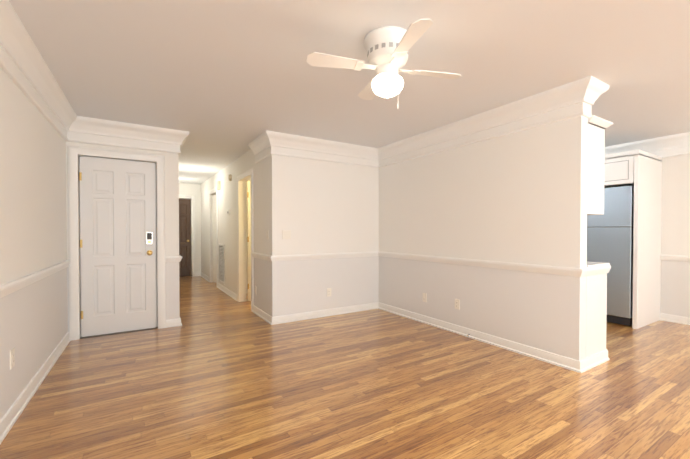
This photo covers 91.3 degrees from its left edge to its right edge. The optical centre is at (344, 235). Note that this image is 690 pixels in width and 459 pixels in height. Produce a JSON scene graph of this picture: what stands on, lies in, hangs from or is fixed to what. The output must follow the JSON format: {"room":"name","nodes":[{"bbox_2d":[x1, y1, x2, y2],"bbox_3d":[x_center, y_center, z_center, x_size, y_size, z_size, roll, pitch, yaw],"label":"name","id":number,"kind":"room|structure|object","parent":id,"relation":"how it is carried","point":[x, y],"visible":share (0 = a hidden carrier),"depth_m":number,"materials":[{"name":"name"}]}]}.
{"room":"empty living room","nodes":[
{"label":"empty living room","id":0,"kind":"room"},
{"bbox_2d":[0,67,67,419],"bbox_3d":[-1.185,-0.026,0.443,0.282,2.440,7.690,0,1,-32],"label":"wall","id":1,"kind":"structure","parent":0,"point":[34,315],"depth_m":2.47,"materials":[{"name":"white paint"}]},
{"bbox_2d":[10,348,14,368],"bbox_3d":[-2.114,0.782,2.143,0.010,0.115,0.070,0,1,-32],"label":"electrical outlet","id":2,"kind":"object","parent":1,"relation":"attached to","point":[12,358],"visible":1,"depth_m":2.13,"materials":[{"name":"white plastic"}]},
{"bbox_2d":[0,260,69,297],"bbox_3d":[-1.120,0.348,0.487,0.188,0.072,7.451,0,1,-32],"label":"trim","id":3,"kind":"structure","parent":1,"relation":"attached to","point":[10,287],"depth_m":2.40,"materials":[{"name":"white wood"}]},
{"bbox_2d":[0,332,70,443],"bbox_3d":[-1.123,1.147,0.496,0.182,0.094,7.451,0,1,-32],"label":"baseboard","id":4,"kind":"structure","parent":1,"relation":"attached to","point":[8,420],"depth_m":2.41,"materials":[{"name":"white wood"}]},
{"bbox_2d":[0,0,79,142],"bbox_3d":[-1.087,-1.113,0.487,0.266,0.266,7.452,0,1,-32],"label":"crown molding","id":5,"kind":"structure","parent":1,"relation":"attached to","point":[25,68],"depth_m":2.39,"materials":[{"name":"white wood"}]},
{"bbox_2d":[66,141,179,336],"bbox_3d":[-2.599,-0.073,4.020,1.105,2.440,0.120,0,1,-32],"label":"wall","id":6,"kind":"structure","parent":0,"point":[172,230],"depth_m":4.20,"materials":[{"name":"white paint"}]},
{"bbox_2d":[68,145,165,339],"bbox_3d":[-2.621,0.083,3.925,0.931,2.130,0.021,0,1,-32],"label":"door frame","id":7,"kind":"structure","parent":6,"relation":"attached to","point":[74,152],"depth_m":3.73,"materials":[{"name":"white wood"}]},
{"bbox_2d":[79,157,156,336],"bbox_3d":[-2.638,0.129,3.948,0.741,2.022,0.118,0,1,-32],"label":"entry door","id":8,"kind":"structure","parent":6,"relation":"in","point":[118,237],"depth_m":3.95,"materials":[{"name":"white paint"}]},
{"bbox_2d":[80,327,157,338],"bbox_3d":[-2.657,1.143,3.997,0.759,0.007,0.125,0,1,-32],"label":"trim","id":9,"kind":"structure","parent":6,"relation":"attached to","point":[81,337],"depth_m":3.94,"materials":[{"name":"brown"}]},
{"bbox_2d":[80,116,188,154],"bbox_3d":[-2.442,-1.160,3.967,1.103,0.266,0.112,0,1,-32],"label":"crown molding","id":10,"kind":"structure","parent":6,"relation":"attached to","point":[95,131],"depth_m":3.93,"materials":[{"name":"white wood"}]},
{"bbox_2d":[174,255,181,261],"bbox_3d":[-2.208,0.294,4.473,0.032,0.072,0.532,0,1,-32],"label":"trim","id":11,"kind":"structure","parent":6,"relation":"attached to","point":[178,258],"depth_m":4.24,"materials":[{"name":"white wood"}]},
{"bbox_2d":[176,318,181,325],"bbox_3d":[-3.389,1.068,6.373,0.026,0.094,4.976,0,1,-32],"label":"baseboard","id":12,"kind":"structure","parent":6,"relation":"attached to","point":[178,320],"depth_m":4.26,"materials":[{"name":"white wood"}]},
{"bbox_2d":[179,183,200,275],"bbox_3d":[-4.004,-0.140,8.976,3.960,2.440,0.120,0,1,-32],"label":"wall","id":13,"kind":"structure","parent":0,"point":[190,189],"depth_m":8.95,"materials":[{"name":"white paint"}]},
{"bbox_2d":[179,199,190,276],"bbox_3d":[-4.332,0.065,8.720,0.630,2.022,0.114,0,1,-32],"label":"door","id":14,"kind":"structure","parent":13,"relation":"in","point":[185,235],"depth_m":8.83,"materials":[{"name":"brown wood"}]},
{"bbox_2d":[179,195,194,275],"bbox_3d":[-4.319,0.019,8.699,0.826,2.130,0.021,0,1,-32],"label":"trim","id":15,"kind":"structure","parent":13,"relation":"attached to","point":[192,198],"depth_m":8.88,"materials":[{"name":"white wood"}]},
{"bbox_2d":[201,149,268,313],"bbox_3d":[-2.372,-0.110,6.745,0.120,2.440,5.395,0,1,-32],"label":"wall","id":16,"kind":"structure","parent":0,"point":[227,200],"depth_m":5.74,"materials":[{"name":"white paint"}]},
{"bbox_2d":[200,272,208,281],"bbox_3d":[-3.524,1.040,8.472,0.026,0.094,1.272,0,1,-32],"label":"baseboard","id":17,"kind":"structure","parent":16,"relation":"attached to","point":[204,276],"depth_m":8.50,"materials":[{"name":"white wood"}]},
{"bbox_2d":[209,187,217,283],"bbox_3d":[-2.946,0.035,7.535,0.021,2.130,0.906,0,1,-32],"label":"door frame","id":18,"kind":"structure","parent":16,"relation":"attached to","point":[214,190],"depth_m":7.22,"materials":[{"name":"white wood"}]},
{"bbox_2d":[212,195,216,282],"bbox_3d":[-2.811,0.079,7.629,0.704,2.022,0.040,1,1,42],"label":"bedroom door","id":19,"kind":"structure","parent":16,"relation":"in","point":[214,232],"depth_m":7.79,"materials":[{"name":"white wood"}]},
{"bbox_2d":[217,181,220,189],"bbox_3d":[-2.600,-1.028,6.941,0.049,0.170,0.140,0,1,-32],"label":"door chime","id":20,"kind":"object","parent":16,"relation":"attached to","point":[218,185],"visible":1,"depth_m":6.89,"materials":[{"name":"beige plastic"}]},
{"bbox_2d":[218,243,224,283],"bbox_3d":[-2.514,0.564,6.856,0.015,0.790,0.570,0,1,-32],"label":"air vent","id":21,"kind":"object","parent":16,"relation":"in","point":[221,263],"visible":1,"depth_m":6.85,"materials":[{"name":"white metal"}]},
{"bbox_2d":[217,283,236,300],"bbox_3d":[-2.274,1.067,6.465,0.026,0.094,1.644,0,1,-32],"label":"baseboard","id":22,"kind":"structure","parent":16,"relation":"attached to","point":[219,286],"depth_m":6.38,"materials":[{"name":"white wood"}]},
{"bbox_2d":[237,168,253,310],"bbox_3d":[-1.603,0.063,5.379,0.021,2.130,0.886,0,1,-32],"label":"door frame","id":23,"kind":"structure","parent":16,"relation":"attached to","point":[245,174],"depth_m":5.05,"materials":[{"name":"white wood"}]},
{"bbox_2d":[247,182,250,300],"bbox_3d":[-1.348,0.103,5.866,0.690,2.022,0.114,0,1,-32],"label":"bathroom door","id":24,"kind":"structure","parent":16,"relation":"in","point":[248,241],"depth_m":5.72,"materials":[{"name":"white wood"}]},
{"bbox_2d":[248,132,268,162],"bbox_3d":[-1.157,-1.168,4.560,0.112,0.266,0.649,0,1,-32],"label":"crown molding","id":25,"kind":"structure","parent":16,"relation":"attached to","point":[257,145],"depth_m":4.61,"materials":[{"name":"white wood"}]},
{"bbox_2d":[251,252,268,260],"bbox_3d":[-1.168,0.292,4.672,0.032,0.072,0.779,0,1,-32],"label":"trim","id":26,"kind":"structure","parent":16,"relation":"attached to","point":[256,255],"depth_m":4.65,"materials":[{"name":"white wood"}]},
{"bbox_2d":[252,305,269,323],"bbox_3d":[-1.159,1.091,4.674,0.026,0.094,0.803,0,1,-32],"label":"baseboard","id":27,"kind":"structure","parent":16,"relation":"attached to","point":[257,311],"depth_m":4.67,"materials":[{"name":"white wood"}]},
{"bbox_2d":[246,179,250,240],"bbox_3d":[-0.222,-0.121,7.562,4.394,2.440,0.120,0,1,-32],"label":"door frame","id":28,"kind":"structure","parent":0,"point":[246,207],"depth_m":6.45,"materials":[{"name":"white wood"}]},
{"bbox_2d":[0,276,689,458],"bbox_3d":[0.336,1.173,4.322,7.130,0.060,12.640,0,1,-32],"label":"floor","id":29,"kind":"structure","parent":0,"point":[218,374],"depth_m":2.46,"materials":[{"name":"brown wood"}]},
{"bbox_2d":[269,155,378,316],"bbox_3d":[-0.187,-0.085,4.857,1.834,2.440,0.120,0,1,-32],"label":"wall block","id":30,"kind":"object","parent":29,"relation":"on","point":[319,207],"visible":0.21,"depth_m":4.70,"materials":[{"name":"white paint"}]},
{"bbox_2d":[264,130,375,167],"bbox_3d":[-0.273,-1.169,4.653,1.710,0.266,0.112,0,1,-32],"label":"crown molding","id":31,"kind":"structure","parent":30,"relation":"attached to","point":[275,143],"depth_m":4.59,"materials":[{"name":"white wood"}]},
{"bbox_2d":[269,251,377,260],"bbox_3d":[-0.226,0.291,4.748,1.710,0.072,0.032,0,1,-32],"label":"trim","id":32,"kind":"structure","parent":30,"relation":"attached to","point":[354,254],"depth_m":4.67,"materials":[{"name":"white wood"}]},
{"bbox_2d":[270,302,377,324],"bbox_3d":[-0.223,1.090,4.763,1.708,0.094,0.026,0,1,-32],"label":"baseboard","id":33,"kind":"structure","parent":30,"relation":"attached to","point":[363,307],"depth_m":4.70,"materials":[{"name":"white wood"}]},
{"bbox_2d":[327,288,330,296],"bbox_3d":[-0.223,0.807,4.771,0.070,0.115,0.010,0,1,-32],"label":"outlet","id":34,"kind":"object","parent":30,"relation":"attached to","point":[328,292],"visible":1,"depth_m":4.76,"materials":[{"name":"white plastic"}]},
{"bbox_2d":[586,261,609,357],"bbox_3d":[1.553,0.693,4.224,0.431,0.902,2.792,0,1,-32],"label":"half wall","id":35,"kind":"structure","parent":29,"relation":"on","point":[596,303],"depth_m":3.04,"materials":[{"name":"white paint"}]},
{"bbox_2d":[587,186,633,325],"bbox_3d":[3.602,0.251,4.735,0.836,1.748,0.900,0,1,-32],"label":"fridge","id":36,"kind":"object","parent":29,"relation":"on","point":[610,235],"visible":0.25,"depth_m":4.29,"materials":[{"name":"silver metal"}]},
{"bbox_2d":[604,149,661,328],"bbox_3d":[3.634,0.042,4.753,0.812,2.190,1.032,0,1,-32],"label":"tall cabinet","id":37,"kind":"object","parent":29,"relation":"on","point":[641,173],"visible":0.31,"depth_m":4.26,"materials":[{"name":"white wood"}]},
{"bbox_2d":[9,0,689,183],"bbox_3d":[0.336,-1.327,4.288,7.130,0.060,12.640,0,1,-32],"label":"ceiling","id":38,"kind":"structure","parent":0,"point":[224,83],"depth_m":2.50,"materials":[{"name":"white paint"}]},
{"bbox_2d":[307,18,460,108],"bbox_3d":[0.277,-1.039,2.193,0.780,0.460,0.780,0,1,31],"label":"ceiling fan","id":39,"kind":"object","parent":38,"relation":"hanging from","point":[387,48],"visible":1,"depth_m":2.11,"materials":[{"name":"white plastic"}]},
{"bbox_2d":[379,116,587,359],"bbox_3d":[-0.148,-0.105,6.416,0.120,2.440,8.305,0,1,-32],"label":"wall","id":40,"kind":"structure","parent":0,"point":[519,197],"depth_m":3.51,"materials":[{"name":"white paint"}]},
{"bbox_2d":[423,293,426,301],"bbox_3d":[1.039,0.811,4.401,0.010,0.115,0.070,0,1,-32],"label":"outlet","id":41,"kind":"object","parent":40,"relation":"attached to","point":[424,297],"visible":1,"depth_m":4.40,"materials":[{"name":"white plastic"}]},
{"bbox_2d":[455,299,459,309],"bbox_3d":[1.317,0.807,3.955,0.010,0.115,0.070,0,1,-32],"label":"outlet","id":42,"kind":"object","parent":40,"relation":"attached to","point":[457,303],"visible":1,"depth_m":3.95,"materials":[{"name":"white plastic"}]},
{"bbox_2d":[378,302,583,372],"bbox_3d":[1.255,1.099,4.042,0.026,0.094,2.816,0,1,-32],"label":"baseboard","id":43,"kind":"structure","parent":40,"relation":"attached to","point":[552,358],"depth_m":3.52,"materials":[{"name":"white wood"}]},
{"bbox_2d":[378,251,585,276],"bbox_3d":[1.254,0.300,4.027,0.032,0.072,2.822,0,1,-32],"label":"trim","id":44,"kind":"structure","parent":40,"relation":"attached to","point":[575,272],"depth_m":3.49,"materials":[{"name":"white wood"}]},
{"bbox_2d":[376,76,599,167],"bbox_3d":[1.243,-1.160,3.952,0.116,0.266,2.902,0,1,-32],"label":"crown molding","id":45,"kind":"structure","parent":40,"relation":"attached to","point":[576,98],"depth_m":3.39,"materials":[{"name":"white wood"}]},
{"bbox_2d":[582,349,609,371],"bbox_3d":[2.240,1.113,3.012,0.502,0.094,0.026,0,1,-32],"label":"baseboard","id":46,"kind":"structure","parent":40,"relation":"attached to","point":[589,362],"depth_m":3.00,"materials":[{"name":"white wood"}]},
{"bbox_2d":[584,81,608,117],"bbox_3d":[1.432,-1.161,4.059,0.138,0.266,2.882,0,1,-32],"label":"crown molding","id":47,"kind":"structure","parent":40,"relation":"attached to","point":[604,87],"depth_m":2.85,"materials":[{"name":"white wood"}]},
{"bbox_2d":[587,115,606,214],"bbox_3d":[2.101,-0.613,3.246,0.346,0.840,0.559,0,1,-32],"label":"upper cabinet","id":48,"kind":"object","parent":40,"relation":"attached to","point":[597,126],"depth_m":3.00,"materials":[{"name":"white wood"}]},
{"bbox_2d":[586,265,610,275],"bbox_3d":[2.240,0.314,2.998,0.506,0.072,0.032,0,1,-32],"label":"trim","id":49,"kind":"structure","parent":40,"relation":"attached to","point":[590,271],"depth_m":2.99,"materials":[{"name":"white wood"}]},
{"bbox_2d":[655,155,689,316],"bbox_3d":[3.312,-0.102,6.158,0.120,2.440,12.640,0,1,-32],"label":"wall","id":50,"kind":"structure","parent":0,"point":[675,275],"depth_m":4.41,"materials":[{"name":"white paint"}]},
{"bbox_2d":[605,132,689,159],"bbox_3d":[4.059,-1.170,4.724,0.112,0.266,9.200,0,1,-32],"label":"crown molding","id":51,"kind":"structure","parent":50,"relation":"attached to","point":[674,145],"depth_m":4.49,"materials":[{"name":"white wood"}]},
{"bbox_2d":[660,313,689,324],"bbox_3d":[5.385,1.117,2.706,0.026,0.094,4.320,0,1,-32],"label":"baseboard","id":52,"kind":"structure","parent":50,"relation":"attached to","point":[675,319],"depth_m":4.41,"materials":[{"name":"white wood"}]},
{"bbox_2d":[660,255,689,261],"bbox_3d":[5.383,0.318,2.694,0.032,0.072,4.320,0,1,-32],"label":"trim","id":53,"kind":"structure","parent":50,"relation":"attached to","point":[675,257],"depth_m":4.40,"materials":[{"name":"white wood"}]}
]}

